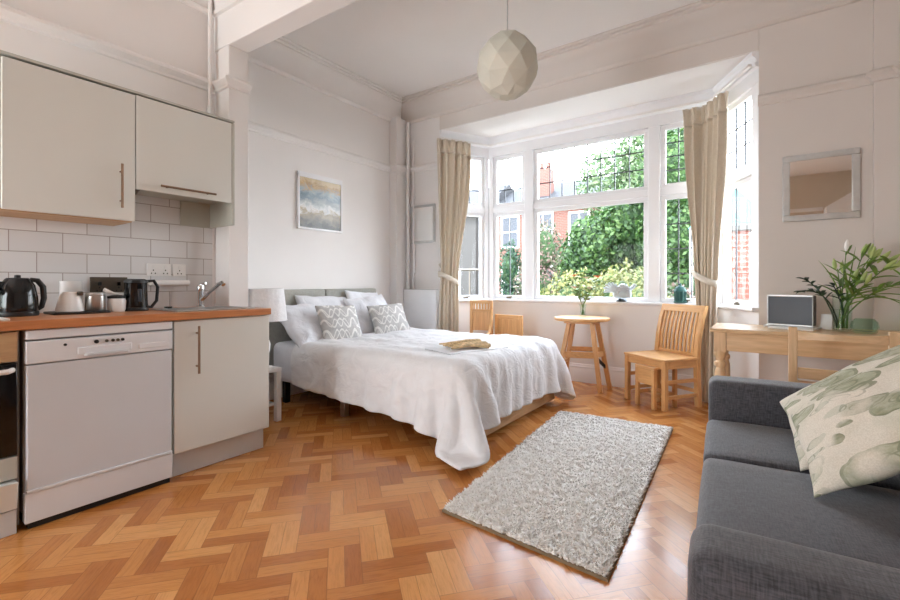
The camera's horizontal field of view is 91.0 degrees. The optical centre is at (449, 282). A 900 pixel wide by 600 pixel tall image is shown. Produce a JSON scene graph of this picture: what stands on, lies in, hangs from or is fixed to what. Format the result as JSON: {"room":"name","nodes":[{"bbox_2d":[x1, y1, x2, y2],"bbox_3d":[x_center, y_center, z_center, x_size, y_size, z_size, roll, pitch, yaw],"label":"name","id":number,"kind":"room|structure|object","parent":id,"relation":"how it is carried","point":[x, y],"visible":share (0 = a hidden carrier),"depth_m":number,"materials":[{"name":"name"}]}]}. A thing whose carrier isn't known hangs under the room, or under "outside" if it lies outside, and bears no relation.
{"room":"studio apartment","nodes":[
{"label":"studio apartment","id":0,"kind":"room"},
{"bbox_2d":[0,0,214,305],"bbox_3d":[-2.945,-0.500,1.485,0.120,3.140,4.200,0,0,35],"label":"wall","id":1,"kind":"structure","parent":0,"point":[174,33],"depth_m":2.74,"materials":[{"name":"paint"}]},
{"bbox_2d":[0,56,134,225],"bbox_3d":[-2.043,-0.701,2.338,0.354,0.718,0.556,0,0,35],"label":"upper cabinet","id":2,"kind":"object","parent":1,"relation":"attached to","point":[67,143],"visible":1,"depth_m":2.24,"materials":[{"name":"laminate"}]},
{"bbox_2d":[0,195,211,312],"bbox_3d":[-2.900,-0.204,1.438,0.008,0.732,4.175,0,0,35],"label":"backsplash","id":3,"kind":"structure","parent":1,"relation":"attached to","point":[52,252],"depth_m":2.66,"materials":[{"name":"white tile"}]},
{"bbox_2d":[0,3,214,93],"bbox_3d":[-2.878,-1.395,1.437,0.045,0.090,4.200,0,0,35],"label":"trim","id":4,"kind":"structure","parent":1,"relation":"attached to","point":[8,14],"depth_m":2.58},
{"bbox_2d":[90,277,126,291],"bbox_3d":[-2.033,0.010,2.637,0.012,0.090,0.185,0,0,35],"label":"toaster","id":5,"kind":"object","parent":1,"relation":"attached to","point":[97,284],"visible":0.8,"depth_m":2.63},
{"bbox_2d":[0,50,234,228],"bbox_3d":[-1.878,-0.733,2.570,0.354,0.695,1.127,0,0,35],"label":"upper cabinet","id":6,"kind":"object","parent":1,"relation":"attached to","point":[184,154],"visible":0.79,"depth_m":2.71,"materials":[{"name":"laminate"}]},
{"bbox_2d":[147,263,170,275],"bbox_3d":[-1.877,-0.085,2.854,0.013,0.080,0.140,0,0,35],"label":"socket","id":7,"kind":"object","parent":1,"relation":"attached to","point":[153,269],"visible":1,"depth_m":2.85,"materials":[{"name":"white plastic"}]},
{"bbox_2d":[149,280,189,285],"bbox_3d":[-1.831,0.000,2.883,0.055,0.036,0.230,0,0,35],"label":"towel rail","id":8,"kind":"object","parent":1,"relation":"attached to","point":[159,282],"visible":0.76,"depth_m":2.87,"materials":[{"name":"white plastic"}]},
{"bbox_2d":[207,0,212,113],"bbox_3d":[-1.681,-1.560,3.095,0.040,0.960,0.040,0,0,35],"label":"pipe","id":9,"kind":"object","parent":1,"relation":"attached to","point":[209,109],"visible":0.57,"depth_m":3.08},
{"bbox_2d":[178,0,243,17],"bbox_3d":[-0.548,-1.980,-0.084,5.605,0.180,4.428,0,0,35],"label":"trim","id":10,"kind":"structure","parent":1,"relation":"attached to","point":[219,7],"depth_m":3.06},
{"bbox_2d":[212,74,251,94],"bbox_3d":[-1.556,-1.395,3.135,0.228,0.090,0.190,0,0,35],"label":"trim","id":11,"kind":"structure","parent":1,"relation":"attached to","point":[224,82],"depth_m":3.08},
{"bbox_2d":[215,45,247,306],"bbox_3d":[-1.805,-0.290,3.340,0.783,2.720,0.145,0,0,35],"label":"wall pier","id":12,"kind":"object","parent":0,"point":[231,242],"visible":0.27,"depth_m":3.12,"materials":[{"name":"paint"}]},
{"bbox_2d":[214,0,356,52],"bbox_3d":[0.457,-1.950,1.847,6.211,0.600,0.145,0,0,33],"label":"beam","id":13,"kind":"structure","parent":0,"point":[249,25],"depth_m":2.89,"materials":[{"name":"paint"}]},
{"bbox_2d":[248,61,389,377],"bbox_3d":[-1.325,-0.590,4.619,0.120,3.320,2.495,0,0,35],"label":"wall","id":14,"kind":"structure","parent":0,"point":[281,254],"depth_m":4.43,"materials":[{"name":"paint"}]},
{"bbox_2d":[269,378,307,399],"bbox_3d":[-1.357,0.973,4.454,0.020,0.195,2.180,0,0,35],"label":"baseboard","id":15,"kind":"structure","parent":14,"relation":"attached to","point":[294,389],"depth_m":4.13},
{"bbox_2d":[248,120,389,171],"bbox_3d":[-1.347,-1.385,4.447,0.045,0.090,2.180,0,0,35],"label":"trim","id":16,"kind":"structure","parent":14,"relation":"attached to","point":[252,126],"depth_m":4.41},
{"bbox_2d":[297,170,341,232],"bbox_3d":[-1.317,-0.810,4.500,0.028,0.560,0.550,0,0,35],"label":"framed picture","id":17,"kind":"object","parent":14,"relation":"attached to","point":[319,198],"visible":1,"depth_m":4.47,"materials":[{"name":"paint"}]},
{"bbox_2d":[248,36,401,121],"bbox_3d":[-1.243,-2.090,4.502,0.150,0.280,2.390,0,0,35],"label":"trim","id":18,"kind":"structure","parent":14,"relation":"attached to","point":[282,56],"depth_m":4.49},
{"bbox_2d":[0,381,707,599],"bbox_3d":[0.077,1.120,1.314,6.200,0.100,7.430,0,0,35],"label":"floor","id":19,"kind":"structure","parent":0,"point":[331,506],"depth_m":1.90,"materials":[{"name":"wood"}]},
{"bbox_2d":[0,331,18,538],"bbox_3d":[-2.217,0.636,1.800,0.601,0.865,0.598,0,0,35],"label":"oven","id":20,"kind":"object","parent":19,"relation":"on","point":[9,340],"visible":0.99,"depth_m":1.87,"materials":[{"name":"grey metal"}]},
{"bbox_2d":[19,321,171,528],"bbox_3d":[-1.879,0.637,2.295,0.575,0.863,0.583,0,0,35],"label":"dishwasher","id":21,"kind":"object","parent":19,"relation":"on","point":[95,402],"visible":0.95,"depth_m":2.09,"materials":[{"name":"grey metal"}]},
{"bbox_2d":[170,315,268,477],"bbox_3d":[-1.475,0.636,2.721,0.438,0.865,0.564,0,0,35],"label":"base cabinet","id":22,"kind":"object","parent":19,"relation":"on","point":[220,366],"visible":0.69,"depth_m":2.59,"materials":[{"name":"laminate"}]},
{"bbox_2d":[0,306,270,331],"bbox_3d":[-1.962,0.182,2.224,0.618,0.040,1.945,0,0,35],"label":"countertop","id":23,"kind":"structure","parent":22,"relation":"on","point":[42,321],"depth_m":2.20,"materials":[{"name":"brown wood"}]},
{"bbox_2d":[0,275,46,316],"bbox_3d":[-2.124,0.061,2.172,0.161,0.202,0.161,0,0,-10],"label":"kettle","id":24,"kind":"object","parent":23,"relation":"on","point":[18,295],"visible":0.99,"depth_m":2.13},
{"bbox_2d":[59,281,81,296],"bbox_3d":[-2.099,0.075,2.448,0.100,0.172,0.100,0,0,35],"label":"beaker","id":25,"kind":"object","parent":23,"relation":"on","point":[65,286],"visible":0.38,"depth_m":2.41,"materials":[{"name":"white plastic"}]},
{"bbox_2d":[43,310,110,314],"bbox_3d":[-1.992,0.156,2.365,0.190,0.012,0.240,0,0,35],"label":"tray","id":26,"kind":"object","parent":23,"relation":"on","point":[99,311],"visible":0.81,"depth_m":2.31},
{"bbox_2d":[55,291,84,311],"bbox_3d":[-2.014,0.097,2.344,0.122,0.105,0.122,0,0,35],"label":"jug","id":27,"kind":"object","parent":26,"relation":"on","point":[67,301],"visible":1,"depth_m":2.31,"materials":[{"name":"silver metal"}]},
{"bbox_2d":[85,292,105,310],"bbox_3d":[-1.944,0.101,2.423,0.090,0.098,0.090,0,0,35],"label":"canister","id":28,"kind":"object","parent":26,"relation":"on","point":[94,301],"visible":1,"depth_m":2.39,"materials":[{"name":"metal"}]},
{"bbox_2d":[103,288,125,311],"bbox_3d":[-1.893,0.095,2.501,0.100,0.135,0.088,0,0,-19],"label":"storage jar","id":29,"kind":"object","parent":23,"relation":"on","point":[116,302],"visible":0.98,"depth_m":2.47,"materials":[{"name":"white ceramic"}]},
{"bbox_2d":[123,279,158,310],"bbox_3d":[-1.822,0.070,2.612,0.128,0.185,0.187,0,0,35],"label":"kettle","id":30,"kind":"object","parent":23,"relation":"on","point":[135,290],"visible":0.96,"depth_m":2.55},
{"bbox_2d":[150,306,254,311],"bbox_3d":[-1.529,0.152,2.748,0.360,0.020,0.460,0,0,35],"label":"sink","id":31,"kind":"object","parent":23,"relation":"in","point":[166,308],"visible":0.93,"depth_m":2.68,"materials":[{"name":"metal"}]},
{"bbox_2d":[196,281,224,306],"bbox_3d":[-1.585,0.073,2.934,0.226,0.177,0.051,0,0,15],"label":"tap","id":32,"kind":"object","parent":23,"relation":"on","point":[201,296],"visible":0.97,"depth_m":2.94,"materials":[{"name":"silver metal"}]},
{"bbox_2d":[269,365,281,421],"bbox_3d":[-1.528,0.862,3.422,0.340,0.414,0.280,0,0,35],"label":"bedside table","id":33,"kind":"object","parent":19,"relation":"on","point":[276,370],"visible":0.23,"depth_m":3.42,"materials":[{"name":"white paint"}]},
{"bbox_2d":[248,288,286,369],"bbox_3d":[-1.419,0.348,3.350,0.350,0.612,0.350,0,0,35],"label":"table lamp","id":34,"kind":"object","parent":33,"relation":"on","point":[273,298],"visible":0.35,"depth_m":3.24,"materials":[{"name":"fabric"}]},
{"bbox_2d":[269,288,553,435],"bbox_3d":[-0.391,0.565,3.938,2.147,1.009,1.600,0,0,35],"label":"bed","id":35,"kind":"object","parent":19,"relation":"on","point":[282,345],"visible":0.17,"depth_m":3.94,"materials":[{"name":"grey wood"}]},
{"bbox_2d":[280,303,325,347],"bbox_3d":[-1.229,0.378,4.065,0.400,0.375,0.731,0,0,29],"label":"pillow","id":36,"kind":"object","parent":35,"relation":"on","point":[302,325],"visible":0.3,"depth_m":3.83,"materials":[{"name":"white fabric"}]},
{"bbox_2d":[295,295,345,305],"bbox_3d":[-1.190,0.332,4.328,0.285,0.434,0.655,0,0,35],"label":"pillow","id":37,"kind":"object","parent":35,"relation":"on","point":[319,300],"visible":0.23,"depth_m":4.28,"materials":[{"name":"white fabric"}]},
{"bbox_2d":[342,294,387,333],"bbox_3d":[-0.821,0.332,4.637,0.277,0.421,0.568,0,0,38],"label":"pillow","id":38,"kind":"object","parent":35,"relation":"on","point":[360,304],"visible":0.46,"depth_m":4.50,"materials":[{"name":"white fabric"}]},
{"bbox_2d":[291,327,575,469],"bbox_3d":[-0.125,0.761,3.714,1.971,0.565,1.919,0,0,35],"label":"duvet","id":39,"kind":"object","parent":35,"relation":"on","point":[452,400],"visible":0.95,"depth_m":3.10,"materials":[{"name":"white fabric"}]},
{"bbox_2d":[315,305,361,339],"bbox_3d":[-1.006,0.366,4.034,0.210,0.331,0.427,0,0,44],"label":"cushion","id":40,"kind":"object","parent":39,"relation":"on","point":[336,322],"visible":0.92,"depth_m":3.96,"materials":[{"name":"grey fabric"}]},
{"bbox_2d":[367,303,409,333],"bbox_3d":[-0.625,0.372,4.534,0.433,0.314,0.193,0,0,-41],"label":"cushion","id":41,"kind":"object","parent":39,"relation":"on","point":[391,317],"visible":0.85,"depth_m":4.47,"materials":[{"name":"grey fabric"}]},
{"bbox_2d":[425,344,507,354],"bbox_3d":[0.124,0.484,3.276,0.540,0.012,0.320,0,0,-37],"label":"tray","id":42,"kind":"object","parent":39,"relation":"on","point":[447,350],"visible":0.73,"depth_m":3.18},
{"bbox_2d":[439,339,490,348],"bbox_3d":[0.116,0.449,3.268,0.333,0.056,0.274,0,0,-23],"label":"dried stems","id":43,"kind":"object","parent":42,"relation":"on","point":[464,343],"visible":1,"depth_m":3.22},
{"bbox_2d":[470,300,492,334],"bbox_3d":[0.311,0.633,4.915,0.303,0.871,0.316,0,0,23],"label":"folded chair","id":44,"kind":"object","parent":19,"relation":"on","point":[480,319],"visible":0.51,"depth_m":5.04,"materials":[{"name":"brown wood"}]},
{"bbox_2d":[495,314,522,335],"bbox_3d":[0.656,0.712,4.935,0.360,0.714,0.030,0,0,42],"label":"wooden panel","id":45,"kind":"object","parent":19,"relation":"on","point":[504,324],"visible":0.44,"depth_m":4.92,"materials":[{"name":"brown wood"}]},
{"bbox_2d":[442,411,672,581],"bbox_3d":[0.746,1.050,2.619,0.850,0.037,1.957,0,0,33],"label":"shag rug","id":46,"kind":"object","parent":19,"relation":"on","point":[572,494],"visible":1,"depth_m":2.24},
{"bbox_2d":[554,315,611,393],"bbox_3d":[1.323,0.708,4.441,0.540,0.730,0.540,0,0,35],"label":"round table","id":47,"kind":"object","parent":19,"relation":"on","point":[595,352],"visible":0.87,"depth_m":4.39,"materials":[{"name":"brown wood"}]},
{"bbox_2d":[568,274,600,315],"bbox_3d":[1.361,0.127,4.473,0.316,0.430,0.244,0,0,7],"label":"flower vase","id":48,"kind":"object","parent":47,"relation":"on","point":[585,296],"visible":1,"depth_m":4.46,"materials":[{"name":"clear glass"}]},
{"bbox_2d":[635,363,676,409],"bbox_3d":[1.798,0.892,3.858,0.260,0.354,0.220,0,0,-21],"label":"step stool","id":49,"kind":"object","parent":19,"relation":"on","point":[646,374],"visible":0.82,"depth_m":3.81,"materials":[{"name":"brown wood"}]},
{"bbox_2d":[624,304,708,411],"bbox_3d":[1.929,0.633,3.967,0.505,0.871,0.470,0,0,-21],"label":"chair","id":50,"kind":"object","parent":19,"relation":"on","point":[668,360],"visible":0.91,"depth_m":3.90,"materials":[{"name":"brown wood"}]},
{"bbox_2d":[687,375,899,599],"bbox_3d":[1.256,0.669,1.278,0.930,0.799,1.780,0,0,31],"label":"sofa","id":51,"kind":"object","parent":19,"relation":"on","point":[761,532],"visible":0.8,"depth_m":1.17,"materials":[{"name":"grey fabric"}]},
{"bbox_2d":[696,458,899,568],"bbox_3d":[1.010,0.720,1.099,0.696,0.195,0.884,0,0,31],"label":"seat cushion","id":52,"kind":"object","parent":51,"relation":"on","point":[862,522],"depth_m":1.22,"materials":[{"name":"grey fabric"}]},
{"bbox_2d":[703,420,899,490],"bbox_3d":[1.381,0.718,1.706,0.694,0.194,0.532,0,0,31],"label":"seat cushion","id":53,"kind":"object","parent":51,"relation":"on","point":[766,443],"depth_m":1.72,"materials":[{"name":"grey fabric"}]},
{"bbox_2d":[780,345,899,470],"bbox_3d":[1.437,0.436,1.577,0.357,0.416,0.529,0,0,30],"label":"cushion","id":54,"kind":"object","parent":51,"relation":"on","point":[853,369],"visible":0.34,"depth_m":1.66,"materials":[{"name":"beige fabric"}]},
{"bbox_2d":[786,355,899,497],"bbox_3d":[1.306,0.402,1.345,0.383,0.439,0.548,0,0,30],"label":"cushion","id":55,"kind":"object","parent":51,"relation":"on","point":[848,430],"visible":1,"depth_m":1.31,"materials":[{"name":"beige fabric"}]},
{"bbox_2d":[710,323,899,375],"bbox_3d":[2.604,0.690,2.758,1.660,0.759,0.515,0,0,35],"label":"desk","id":56,"kind":"object","parent":19,"relation":"on","point":[751,338],"visible":0.62,"depth_m":2.85,"materials":[{"name":"brown wood"}]},
{"bbox_2d":[763,295,821,329],"bbox_3d":[2.351,0.195,3.040,0.120,0.228,0.300,0,0,-39],"label":"laptop","id":57,"kind":"object","parent":56,"relation":"on","point":[799,311],"visible":0.97,"depth_m":3.00,"materials":[{"name":"silver metal"}]},
{"bbox_2d":[820,314,833,329],"bbox_3d":[2.514,0.259,2.950,0.042,0.100,0.060,0,0,-35],"label":"greeting card","id":58,"kind":"object","parent":56,"relation":"on","point":[826,322],"visible":0.86,"depth_m":2.94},
{"bbox_2d":[794,239,899,329],"bbox_3d":[2.537,0.017,2.743,0.646,0.585,0.290,0,0,35],"label":"vase","id":59,"kind":"object","parent":56,"relation":"on","point":[872,254],"visible":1,"depth_m":2.76,"materials":[{"name":"clear glass"}]},
{"bbox_2d":[788,327,899,383],"bbox_3d":[2.163,0.657,2.459,0.450,0.824,0.445,0,0,38],"label":"desk chair","id":60,"kind":"object","parent":19,"relation":"on","point":[892,339],"visible":0.34,"depth_m":2.38,"materials":[{"name":"brown wood"}]},
{"bbox_2d":[390,117,405,309],"bbox_3d":[-0.625,-0.460,5.400,0.115,3.060,0.210,0,0,35],"label":"column","id":61,"kind":"structure","parent":0,"point":[397,125],"depth_m":5.32,"materials":[{"name":"paint"}]},
{"bbox_2d":[410,116,439,289],"bbox_3d":[-0.378,-0.590,5.414,0.700,3.320,0.100,0,0,35],"label":"wall","id":62,"kind":"structure","parent":0,"point":[425,133],"depth_m":5.29,"materials":[{"name":"paint"}]},
{"bbox_2d":[406,122,409,288],"bbox_3d":[-0.512,-0.443,5.381,0.060,3.024,0.058,0,0,35],"label":"pipe","id":63,"kind":"object","parent":62,"relation":"attached to","point":[407,123],"visible":0.88,"depth_m":5.36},
{"bbox_2d":[390,161,437,173],"bbox_3d":[-0.440,-1.385,5.241,0.600,0.090,0.255,0,0,35],"label":"trim","id":64,"kind":"structure","parent":62,"relation":"attached to","point":[433,165],"depth_m":5.28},
{"bbox_2d":[412,140,415,288],"bbox_3d":[-0.441,-0.331,5.377,0.036,2.799,0.030,0,0,35],"label":"pipe","id":65,"kind":"object","parent":62,"relation":"attached to","point":[413,197],"visible":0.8,"depth_m":5.36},
{"bbox_2d":[404,289,438,329],"bbox_3d":[-0.341,0.496,5.268,0.500,0.848,0.085,0,0,35],"label":"radiator","id":66,"kind":"object","parent":62,"relation":"attached to","point":[421,306],"visible":0.47,"depth_m":5.20,"materials":[{"name":"metal"}]},
{"bbox_2d":[411,203,434,243],"bbox_3d":[-0.322,-0.705,5.295,0.360,0.460,0.022,0,0,35],"label":"wall mirror","id":67,"kind":"object","parent":62,"relation":"attached to","point":[424,215],"visible":1,"depth_m":5.29,"materials":[{"name":"silver metal"}]},
{"bbox_2d":[468,156,483,206],"bbox_3d":[0.178,-1.238,5.373,0.510,0.617,0.050,0,0,-26],"label":"window","id":68,"kind":"structure","parent":62,"relation":"in","point":[480,160],"depth_m":5.45,"materials":[{"name":"paint"}]},
{"bbox_2d":[459,302,487,333],"bbox_3d":[0.184,0.647,5.401,0.742,0.845,0.189,0,0,-23],"label":"wall","id":69,"kind":"structure","parent":0,"point":[464,307],"depth_m":5.32,"materials":[{"name":"paint"}]},
{"bbox_2d":[437,138,470,331],"bbox_3d":[0.052,-0.313,5.164,0.441,2.706,0.148,0,0,-22],"label":"curtain","id":70,"kind":"object","parent":69,"relation":"hanging from","point":[453,157],"visible":0.86,"depth_m":5.15,"materials":[{"name":"beige fabric"}]},
{"bbox_2d":[440,157,488,297],"bbox_3d":[0.160,-0.679,5.358,0.671,1.739,0.090,0,0,-26],"label":"trim","id":71,"kind":"structure","parent":69,"relation":"attached to","point":[485,209],"depth_m":5.45,"materials":[{"name":"paint"}]},
{"bbox_2d":[459,212,483,298],"bbox_3d":[0.185,-0.335,5.359,0.510,1.050,0.080,0,0,-26],"label":"window","id":72,"kind":"structure","parent":69,"relation":"in","point":[480,215],"depth_m":5.45,"materials":[{"name":"paint"}]},
{"bbox_2d":[283,0,700,96],"bbox_3d":[1.207,-2.280,2.814,6.300,0.100,2.495,0,0,35],"label":"ceiling","id":73,"kind":"structure","parent":0,"point":[403,47],"depth_m":3.90,"materials":[{"name":"paint"}]},
{"bbox_2d":[477,0,537,100],"bbox_3d":[0.355,-1.678,2.694,0.372,1.102,0.377,0,0,35],"label":"pendant light","id":74,"kind":"object","parent":73,"relation":"hanging from","point":[507,67],"visible":1,"depth_m":2.57,"materials":[{"name":"beige paper"}]},
{"bbox_2d":[489,301,695,375],"bbox_3d":[1.507,0.647,4.820,2.600,0.845,0.140,0,0,35],"label":"wall","id":75,"kind":"structure","parent":0,"point":[630,328],"depth_m":4.64,"materials":[{"name":"paint"}]},
{"bbox_2d":[494,210,523,298],"bbox_3d":[0.719,-0.335,5.338,0.419,1.050,0.080,0,0,35],"label":"window","id":76,"kind":"structure","parent":75,"relation":"in","point":[496,215],"depth_m":5.41,"materials":[{"name":"paint"}]},
{"bbox_2d":[494,152,523,206],"bbox_3d":[0.728,-1.238,5.351,0.419,0.617,0.050,0,0,35],"label":"window","id":77,"kind":"structure","parent":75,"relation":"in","point":[517,155],"depth_m":5.38,"materials":[{"name":"paint"}]},
{"bbox_2d":[489,125,686,301],"bbox_3d":[1.493,-0.679,4.800,2.420,1.739,0.090,0,0,35],"label":"window frame","id":78,"kind":"structure","parent":75,"relation":"attached to","point":[654,192],"depth_m":4.81,"materials":[{"name":"paint"}]},
{"bbox_2d":[534,129,647,202],"bbox_3d":[1.496,-1.238,4.804,1.234,0.617,0.050,0,0,35],"label":"window","id":79,"kind":"structure","parent":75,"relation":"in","point":[644,132],"depth_m":4.75,"materials":[{"name":"paint"}]},
{"bbox_2d":[534,197,647,301],"bbox_3d":[1.487,-0.335,4.792,1.234,1.050,0.080,0,0,35],"label":"window","id":80,"kind":"structure","parent":75,"relation":"in","point":[636,200],"depth_m":4.76,"materials":[{"name":"paint"}]},
{"bbox_2d":[459,298,758,311],"bbox_3d":[1.324,0.207,4.563,3.268,0.035,0.732,0,0,35],"label":"trim","id":81,"kind":"structure","parent":75,"relation":"on","point":[723,306],"depth_m":4.58,"materials":[{"name":"paint"}]},
{"bbox_2d":[603,282,636,301],"bbox_3d":[1.744,0.089,4.527,0.316,0.200,0.102,0,0,35],"label":"glass ornament","id":82,"kind":"object","parent":81,"relation":"on","point":[621,292],"visible":1,"depth_m":4.50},
{"bbox_2d":[674,283,686,302],"bbox_3d":[2.202,0.094,4.227,0.116,0.190,0.116,0,0,35],"label":"lantern","id":83,"kind":"object","parent":81,"relation":"on","point":[680,291],"visible":1,"depth_m":4.19,"materials":[{"name":"teal glass"}]},
{"bbox_2d":[569,363,693,394],"bbox_3d":[1.293,0.973,4.519,3.060,0.195,0.600,0,0,35],"label":"baseboard","id":84,"kind":"structure","parent":75,"relation":"attached to","point":[585,373],"depth_m":4.59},
{"bbox_2d":[661,122,685,187],"bbox_3d":[2.263,-1.238,4.257,0.419,0.617,0.050,0,0,35],"label":"window","id":85,"kind":"structure","parent":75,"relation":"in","point":[665,128],"depth_m":4.34,"materials":[{"name":"paint"}]},
{"bbox_2d":[661,193,695,302],"bbox_3d":[2.254,-0.335,4.245,0.419,1.050,0.080,0,0,35],"label":"window","id":86,"kind":"structure","parent":75,"relation":"in","point":[664,198],"depth_m":4.34,"materials":[{"name":"paint"}]},
{"bbox_2d":[440,29,758,129],"bbox_3d":[1.153,-2.021,4.323,3.060,0.458,0.100,0,0,35],"label":"lintel","id":87,"kind":"object","parent":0,"point":[746,42],"visible":0.33,"depth_m":4.01,"materials":[{"name":"beige paint"}]},
{"bbox_2d":[441,50,758,136],"bbox_3d":[1.336,-1.786,4.580,3.060,0.011,0.729,0,0,35],"label":"ceiling","id":88,"kind":"structure","parent":0,"point":[704,76],"depth_m":4.29,"materials":[{"name":"paint"}]},
{"bbox_2d":[717,308,758,378],"bbox_3d":[2.488,0.647,3.759,0.189,0.845,0.742,0,0,4],"label":"wall","id":89,"kind":"structure","parent":0,"point":[742,364],"depth_m":3.64,"materials":[{"name":"paint"}]},
{"bbox_2d":[723,176,751,306],"bbox_3d":[2.448,-0.335,3.746,0.080,1.050,0.510,0,0,7],"label":"window","id":90,"kind":"structure","parent":89,"relation":"in","point":[727,202],"depth_m":3.95,"materials":[{"name":"paint"}]},
{"bbox_2d":[718,82,758,307],"bbox_3d":[2.456,-0.679,3.722,0.090,1.739,0.671,0,0,7],"label":"trim","id":91,"kind":"structure","parent":89,"relation":"attached to","point":[753,170],"depth_m":3.45,"materials":[{"name":"paint"}]},
{"bbox_2d":[727,90,751,176],"bbox_3d":[2.463,-1.238,3.744,0.050,0.617,0.510,0,0,7],"label":"window","id":92,"kind":"structure","parent":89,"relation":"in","point":[746,98],"depth_m":3.77,"materials":[{"name":"paint"}]},
{"bbox_2d":[759,0,872,381],"bbox_3d":[3.393,-0.590,2.727,2.440,3.320,0.100,0,0,35],"label":"wall","id":93,"kind":"structure","parent":0,"point":[836,43],"depth_m":3.21,"materials":[{"name":"beige paint"}]},
{"bbox_2d":[441,64,751,146],"bbox_3d":[1.270,-1.675,4.488,2.972,0.020,0.576,0,0,35],"label":"trim","id":94,"kind":"structure","parent":93,"relation":"attached to","point":[748,66],"depth_m":4.46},
{"bbox_2d":[683,91,728,401],"bbox_3d":[2.281,-0.280,3.924,0.173,2.660,0.447,0,0,-16],"label":"curtain","id":95,"kind":"object","parent":94,"relation":"hanging from","point":[706,128],"visible":0.88,"depth_m":3.91,"materials":[{"name":"beige fabric"}]},
{"bbox_2d":[440,51,758,157],"bbox_3d":[1.317,-1.665,4.554,3.236,0.230,0.714,0,0,35],"label":"trim","id":96,"kind":"structure","parent":93,"relation":"attached to","point":[744,83],"depth_m":4.58,"materials":[{"name":"paint"}]},
{"bbox_2d":[782,147,860,221],"bbox_3d":[2.655,-0.695,3.173,0.430,0.485,0.022,0,0,35],"label":"wall mirror","id":97,"kind":"object","parent":93,"relation":"attached to","point":[826,185],"visible":1,"depth_m":3.16,"materials":[{"name":"silver metal"}]},
{"bbox_2d":[758,61,899,106],"bbox_3d":[3.317,-1.400,2.625,2.445,0.090,0.155,0,0,35],"label":"trim","id":98,"kind":"structure","parent":93,"relation":"attached to","point":[893,71],"depth_m":3.12,"materials":[{"name":"beige paint"}]},
{"bbox_2d":[873,0,899,330],"bbox_3d":[2.928,-0.580,2.967,0.125,3.300,0.050,0,0,35],"label":"wall","id":99,"kind":"structure","parent":0,"point":[886,13],"depth_m":2.94,"materials":[{"name":"beige paint"}]},
{"bbox_2d":[401,0,862,123],"bbox_3d":[1.830,-2.090,3.687,6.099,0.280,0.150,0,0,35],"label":"ceiling beam","id":100,"kind":"structure","parent":99,"relation":"attached to","point":[701,22],"depth_m":3.85,"materials":[{"name":"beige paint"}]},
{"label":"outside","id":101,"kind":"structure","parent":0,"visible":0},
{"bbox_3d":[15.642,1.920,34.871,75.000,0.100,65.050,0,0,35],"label":"ground","id":102,"kind":"structure","parent":101,"visible":0},
{"bbox_2d":[459,184,512,294],"bbox_3d":[0.483,-2.530,29.710,7.900,8.800,7.650,0,0,35],"label":"house","id":103,"kind":"structure","parent":102,"relation":"on","point":[469,256],"depth_m":25.04,"materials":[{"name":"stone"}]},
{"bbox_2d":[499,239,521,294],"bbox_3d":[1.542,0.392,10.697,0.902,2.957,0.877,0,0,35],"label":"shrub","id":104,"kind":"object","parent":102,"relation":"on","point":[505,274],"visible":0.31,"depth_m":10.61,"materials":[{"name":"green plant"}]},
{"bbox_2d":[512,218,564,295],"bbox_3d":[1.993,0.246,9.861,1.348,3.299,1.121,0,0,35],"label":"shrub","id":105,"kind":"object","parent":102,"relation":"on","point":[547,255],"visible":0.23,"depth_m":9.61,"materials":[{"name":"pink plant"}]},
{"bbox_2d":[499,162,620,294],"bbox_3d":[6.967,-2.480,26.317,6.600,8.700,7.650,0,0,35],"label":"house","id":106,"kind":"structure","parent":102,"relation":"on","point":[564,219],"depth_m":24.43,"materials":[{"name":"red brick"}]},
{"bbox_2d":[539,266,600,296],"bbox_3d":[2.074,0.831,7.365,1.846,2.240,1.268,0,0,35],"label":"shrub","id":107,"kind":"object","parent":102,"relation":"on","point":[565,291],"visible":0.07,"depth_m":7.28,"materials":[{"name":"green plant"}]},
{"bbox_2d":[575,139,643,270],"bbox_3d":[7.948,-2.190,19.216,4.965,8.135,3.713,0,0,26],"label":"tree","id":108,"kind":"object","parent":102,"relation":"on","point":[594,171],"visible":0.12,"depth_m":19.01,"materials":[{"name":"green plant"}]},
{"bbox_2d":[583,258,670,297],"bbox_3d":[2.745,0.746,7.048,1.773,2.323,1.315,0,0,43],"label":"shrub","id":109,"kind":"object","parent":102,"relation":"on","point":[637,291],"visible":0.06,"depth_m":6.89,"materials":[{"name":"green plant"}]},
{"bbox_2d":[598,132,683,216],"bbox_3d":[7.776,-2.414,17.878,3.748,8.568,3.073,0,0,35],"label":"tree","id":110,"kind":"object","parent":102,"relation":"on","point":[638,141],"visible":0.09,"depth_m":17.41,"materials":[{"name":"green plant"}]},
{"bbox_2d":[688,190,751,297],"bbox_3d":[5.513,0.020,8.597,1.400,3.700,1.400,0,0,35],"label":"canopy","id":111,"kind":"object","parent":102,"relation":"on","point":[744,203],"visible":0.06,"depth_m":8.22,"materials":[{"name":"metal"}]},
{"bbox_2d":[731,224,751,300],"bbox_3d":[4.649,0.470,7.247,0.540,2.800,0.500,0,0,35],"label":"pier","id":112,"kind":"structure","parent":102,"relation":"on","point":[744,230],"depth_m":7.01,"materials":[{"name":"red brick"}]},
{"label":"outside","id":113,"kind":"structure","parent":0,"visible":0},
{"bbox_3d":[1.147,1.860,14.532,75.000,0.020,4.000,0,0,35],"label":"garden path","id":114,"kind":"object","parent":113,"visible":0},
{"bbox_2d":[552,187,643,289],"bbox_3d":[4.546,-0.432,12.715,3.178,4.605,2.478,0,0,13],"label":"tree","id":115,"kind":"object","parent":114,"relation":"on","point":[601,246],"visible":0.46,"depth_m":12.18,"materials":[{"name":"green plant"}]},
{"bbox_2d":[630,128,694,295],"bbox_3d":[5.574,-1.119,10.751,1.984,5.978,2.212,0,0,-37],"label":"tree","id":116,"kind":"object","parent":114,"relation":"on","point":[671,149],"visible":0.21,"depth_m":10.28,"materials":[{"name":"green plant"}]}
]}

